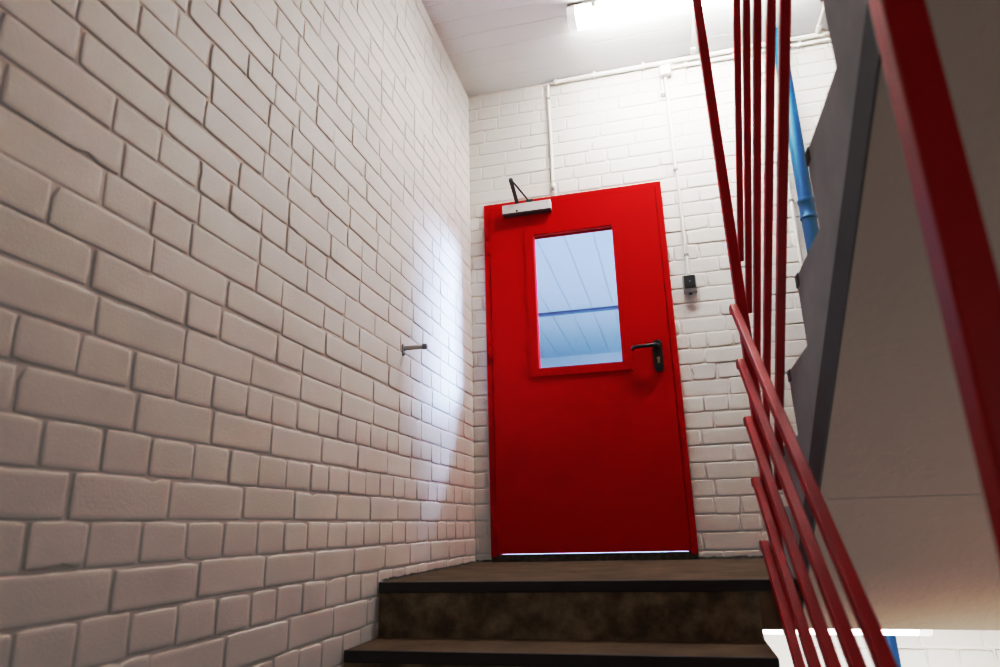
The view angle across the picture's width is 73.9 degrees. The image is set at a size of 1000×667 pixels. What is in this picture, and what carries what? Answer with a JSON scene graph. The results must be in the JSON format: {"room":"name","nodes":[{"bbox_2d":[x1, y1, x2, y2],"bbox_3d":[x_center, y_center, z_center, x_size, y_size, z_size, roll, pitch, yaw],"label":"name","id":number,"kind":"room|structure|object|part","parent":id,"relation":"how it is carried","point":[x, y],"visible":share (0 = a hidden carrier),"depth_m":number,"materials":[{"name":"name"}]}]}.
{"room":"stairwell","nodes":[
{"label":"stairwell","id":0,"kind":"room"},
{"bbox_2d":[0,0,474,666],"bbox_3d":[-0.711,0.438,1.268,0.009,5.355,4.760,-5,-17,13],"label":"wall","id":1,"kind":"structure","parent":0,"point":[226,226],"depth_m":1.62,"materials":[{"name":"white brick"}]},
{"bbox_2d":[402,344,427,355],"bbox_3d":[-0.349,0.063,2.727,0.104,0.052,0.024,-5,-17,13],"label":"door stop","id":2,"kind":"object","parent":1,"relation":"attached to","point":[421,346],"visible":1,"depth_m":2.72,"materials":[{"name":"silver metal"}]},
{"bbox_2d":[540,352,622,367],"bbox_3d":[1.895,0.678,6.985,5.000,3.050,7.079,-5,-17,13],"label":"wall","id":3,"kind":"structure","parent":0,"point":[613,356],"depth_m":10.79,"materials":[{"name":"white"}]},
{"bbox_2d":[379,555,801,629],"bbox_3d":[1.009,0.965,2.557,2.645,0.158,1.218,-5,-17,13],"label":"floor","id":4,"kind":"structure","parent":0,"point":[744,573],"depth_m":2.28,"materials":[{"name":"brown concrete"}]},
{"bbox_2d":[828,629,835,634],"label":"fluorescent light","id":5,"kind":"object","parent":4,"relation":"attached to","point":[832,632],"depth_m":2.51,"materials":[{"name":"white"}]},
{"bbox_2d":[852,629,861,634],"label":"fluorescent light","id":6,"kind":"object","parent":4,"relation":"attached to","point":[856,631],"depth_m":2.49,"materials":[{"name":"white"}]},
{"bbox_2d":[782,0,999,629],"bbox_3d":[1.105,-0.812,0.694,1.276,2.557,3.741,-5,-17,13],"label":"staircase","id":7,"kind":"structure","parent":4,"relation":"on","point":[883,437],"depth_m":1.38,"materials":[{"name":"grey paint"}]},
{"bbox_2d":[691,0,999,666],"bbox_3d":[0.618,-0.286,1.458,0.102,3.923,2.076,-5,-17,13],"label":"stair railing","id":8,"kind":"object","parent":7,"relation":"attached to","point":[964,272],"visible":1,"depth_m":1.21,"materials":[{"name":"red metal"}]},
{"bbox_3d":[0.615,-1.299,1.746,0.020,1.575,2.076,-6,-17,14],"label":"rail","id":9,"kind":"part","parent":8,"relation":"part of","materials":[{"name":"red metal"}]},
{"bbox_3d":[0.794,-0.534,2.362,0.067,2.953,0.040,-5,-17,13],"label":"post","id":10,"kind":"part","parent":8,"relation":"part of","materials":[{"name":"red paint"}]},
{"bbox_3d":[0.617,-1.089,1.672,0.020,1.556,2.050,-6,-17,14],"label":"rail","id":11,"kind":"part","parent":8,"relation":"part of","materials":[{"name":"red metal"}]},
{"bbox_3d":[0.621,-0.883,1.606,0.020,1.547,2.038,-6,-17,14],"label":"rail","id":12,"kind":"part","parent":8,"relation":"part of","materials":[{"name":"red metal"}]},
{"bbox_3d":[0.625,-0.675,1.534,0.020,1.530,2.015,-6,-17,14],"label":"rail","id":13,"kind":"part","parent":8,"relation":"part of","materials":[{"name":"red metal"}]},
{"bbox_3d":[0.617,0.996,1.084,0.022,1.215,1.715,-5,-17,13],"label":"rail","id":14,"kind":"part","parent":8,"relation":"part of","materials":[{"name":"red metal"}]},
{"bbox_3d":[0.604,-0.450,1.417,0.021,1.448,1.906,-6,-17,15],"label":"rail","id":15,"kind":"part","parent":8,"relation":"part of","materials":[{"name":"red metal"}]},
{"bbox_3d":[0.612,0.814,1.137,0.022,1.215,1.715,-5,-17,13],"label":"rail","id":16,"kind":"part","parent":8,"relation":"part of","materials":[{"name":"red metal"}]},
{"bbox_3d":[0.608,0.637,1.188,0.022,1.226,1.715,-5,-17,13],"label":"rail","id":17,"kind":"part","parent":8,"relation":"part of","materials":[{"name":"red metal"}]},
{"bbox_3d":[0.603,0.468,1.237,0.022,1.251,1.715,-5,-17,13],"label":"rail","id":18,"kind":"part","parent":8,"relation":"part of","materials":[{"name":"red metal"}]},
{"bbox_3d":[0.599,0.306,1.284,0.022,1.293,1.715,-5,-17,13],"label":"rail","id":19,"kind":"part","parent":8,"relation":"part of","materials":[{"name":"red metal"}]},
{"bbox_3d":[0.425,-0.484,0.758,0.084,3.923,0.040,-5,-17,13],"label":"post","id":20,"kind":"part","parent":8,"relation":"part of","materials":[{"name":"red metal"}]},
{"bbox_2d":[882,629,932,635],"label":"fluorescent light","id":21,"kind":"object","parent":4,"relation":"attached to","point":[899,632],"depth_m":2.46,"materials":[{"name":"white"}]},
{"bbox_2d":[503,551,685,554],"bbox_3d":[1.909,2.067,6.479,4.800,0.100,6.880,-5,-17,13],"label":"floor","id":22,"kind":"structure","parent":0,"point":[651,551],"depth_m":4.22,"materials":[{"name":"white"}]},
{"bbox_2d":[421,0,827,358],"bbox_3d":[1.213,-1.414,4.931,4.800,0.145,11.950,-5,-17,13],"label":"ceiling","id":23,"kind":"structure","parent":0,"point":[492,46],"depth_m":3.88,"materials":[{"name":"white paint"}]},
{"bbox_2d":[538,306,617,316],"bbox_3d":[2.094,-0.384,8.262,4.780,0.044,0.044,-5,-17,13],"label":"ceiling pipe","id":24,"kind":"object","parent":23,"relation":"attached to","point":[613,307],"visible":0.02,"depth_m":8.50,"materials":[{"name":"blue metal"}]},
{"bbox_2d":[566,0,729,31],"bbox_3d":[0.981,-1.729,3.397,1.281,0.092,0.138,-5,-17,13],"label":"fluorescent light","id":25,"kind":"object","parent":23,"relation":"attached to","point":[594,13],"visible":0.95,"depth_m":3.45,"materials":[{"name":"glowing white light diffuser"},{"name":"white painted metal"}]},
{"bbox_2d":[690,14,695,54],"bbox_3d":[1.069,-1.688,3.664,0.027,0.028,0.430,-5,-17,13],"label":"conduit","id":26,"kind":"object","parent":23,"relation":"attached to","point":[693,48],"visible":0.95,"depth_m":3.75,"materials":[{"name":"white plastic"}]},
{"bbox_2d":[815,5,824,33],"bbox_3d":[1.722,-1.751,3.505,0.027,0.028,0.460,-5,-17,13],"label":"conduit","id":27,"kind":"object","parent":23,"relation":"attached to","point":[819,25],"visible":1,"depth_m":3.65,"materials":[{"name":"white plastic"}]},
{"bbox_2d":[468,36,999,666],"bbox_3d":[1.167,0.911,3.248,3.150,5.455,0.123,-5,-17,13],"label":"wall","id":28,"kind":"structure","parent":0,"point":[610,131],"depth_m":3.67,"materials":[{"name":"white brick"}]},
{"bbox_2d":[546,83,554,190],"bbox_3d":[0.303,-1.189,3.994,0.025,0.729,0.025,-5,-17,13],"label":"conduit","id":29,"kind":"object","parent":28,"relation":"attached to","point":[548,99],"visible":1,"depth_m":3.98,"materials":[{"name":"white plastic"}]},
{"bbox_2d":[484,178,698,561],"bbox_3d":[0.417,0.128,3.543,1.030,2.062,0.334,-5,-17,13],"label":"door","id":30,"kind":"structure","parent":28,"relation":"in","point":[584,460],"depth_m":3.49,"materials":[{"name":"red paint"}]},
{"bbox_3d":[-0.062,-0.538,3.896,0.022,0.154,0.004,-5,-17,13],"label":"hinge plate","id":31,"kind":"part","parent":30,"relation":"part of","materials":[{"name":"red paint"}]},
{"bbox_3d":[-0.046,0.067,3.720,0.022,0.154,0.004,-5,-17,13],"label":"hinge plate","id":32,"kind":"part","parent":30,"relation":"part of","materials":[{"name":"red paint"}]},
{"bbox_3d":[-0.021,0.983,3.454,0.022,0.154,0.004,-5,-17,13],"label":"hinge plate","id":33,"kind":"part","parent":30,"relation":"part of","materials":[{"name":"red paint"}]},
{"bbox_3d":[0.082,-0.812,3.821,0.026,0.085,0.192,-5,-17,13],"label":"closer arm","id":34,"kind":"part","parent":30,"relation":"part of","materials":[{"name":"grey metal"}]},
{"bbox_3d":[0.129,-0.818,3.825,0.045,0.065,0.210,-10,-18,26],"label":"closer arm","id":35,"kind":"part","parent":30,"relation":"part of","materials":[{"name":"grey metal"}]},
{"bbox_3d":[0.758,0.069,3.469,0.146,0.030,0.058,-5,-17,13],"label":"lever","id":36,"kind":"part","parent":30,"relation":"part of","materials":[{"name":"black metal"}]},
{"bbox_3d":[0.827,0.115,3.473,0.047,0.170,0.010,-5,-17,13],"label":"handle","id":37,"kind":"part","parent":30,"relation":"part of","materials":[{"name":"black metal"}]},
{"bbox_2d":[660,78,664,96],"bbox_3d":[0.952,-1.447,3.897,0.024,0.125,0.020,-5,-17,13],"label":"conduit","id":38,"kind":"object","parent":28,"relation":"attached to","point":[661,80],"visible":1,"depth_m":3.89,"materials":[{"name":"white plastic"}]},
{"bbox_2d":[659,63,671,78],"bbox_3d":[0.973,-1.538,3.905,0.064,0.081,0.044,-5,-17,13],"label":"junction box","id":39,"kind":"object","parent":28,"relation":"attached to","point":[665,70],"visible":1,"depth_m":3.89,"materials":[{"name":"white plastic"}]},
{"bbox_3d":[0.968,-1.548,3.889,0.058,0.065,0.006,-5,-17,13],"label":"lid","id":40,"kind":"part","parent":39,"relation":"part of","materials":[{"name":"white plastic"}]},
{"bbox_2d":[664,77,677,170],"bbox_3d":[0.981,-1.213,3.824,0.024,0.617,0.020,-5,-17,13],"label":"conduit","id":41,"kind":"object","parent":28,"relation":"attached to","point":[665,78],"visible":1,"depth_m":3.81,"materials":[{"name":"white plastic"}]},
{"bbox_2d":[675,170,689,272],"bbox_3d":[1.002,-0.618,3.649,0.024,0.619,0.020,-5,-17,13],"label":"conduit","id":42,"kind":"object","parent":28,"relation":"attached to","point":[686,254],"visible":1,"depth_m":3.64,"materials":[{"name":"white plastic"}]},
{"bbox_2d":[682,273,697,294],"bbox_3d":[1.010,-0.265,3.533,0.071,0.118,0.046,-5,-17,13],"label":"light switch","id":43,"kind":"object","parent":28,"relation":"attached to","point":[689,281],"visible":1,"depth_m":3.52,"materials":[{"name":"grey plastic"}]},
{"bbox_2d":[554,29,829,84],"bbox_3d":[1.335,-1.636,3.843,2.065,0.037,0.036,-5,-17,13],"label":"conduit","id":44,"kind":"object","parent":28,"relation":"attached to","point":[823,33],"visible":0.61,"depth_m":3.92,"materials":[{"name":"white plastic"}]},
{"bbox_2d":[671,37,830,69],"bbox_3d":[1.671,-1.628,3.756,1.377,0.031,0.030,-5,-17,13],"label":"conduit","id":45,"kind":"object","parent":28,"relation":"attached to","point":[799,44],"visible":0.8,"depth_m":3.83,"materials":[{"name":"white plastic"}]},
{"bbox_2d":[762,57,764,80],"bbox_3d":[1.491,-1.530,3.780,0.024,0.200,0.020,-5,-17,13],"label":"conduit","id":46,"kind":"object","parent":28,"relation":"attached to","point":[763,69],"visible":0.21,"depth_m":3.76,"materials":[{"name":"white plastic"}]},
{"bbox_2d":[763,630,782,633],"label":"fluorescent light","id":47,"kind":"object","parent":28,"relation":"attached to","point":[764,631],"depth_m":2.56,"materials":[{"name":"white"}]},
{"bbox_2d":[788,174,802,268],"bbox_3d":[1.556,-0.395,3.441,0.024,1.150,0.020,-5,-17,13],"label":"conduit","id":48,"kind":"object","parent":28,"relation":"attached to","point":[791,199],"visible":0.46,"depth_m":3.49,"materials":[{"name":"white plastic"}]},
{"bbox_2d":[775,27,901,666],"bbox_3d":[1.644,0.870,2.987,0.116,5.343,0.132,12,-21,-40],"label":"drain pipe","id":49,"kind":"object","parent":28,"relation":"attached to","point":[806,202],"visible":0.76,"depth_m":3.44,"materials":[{"name":"blue plastic"}]},
{"bbox_3d":[0.122,1.973,-1.626,2.645,0.150,0.553,-5,-17,13],"label":"floor","id":50,"kind":"structure","parent":0,"visible":0},
{"bbox_2d":[344,592,779,666],"bbox_3d":[-0.148,1.521,0.466,1.249,2.240,3.040,-5,-17,13],"label":"staircase","id":51,"kind":"structure","parent":50,"relation":"on","point":[515,629],"depth_m":2.07,"materials":[{"name":"brown concrete"}]}
]}

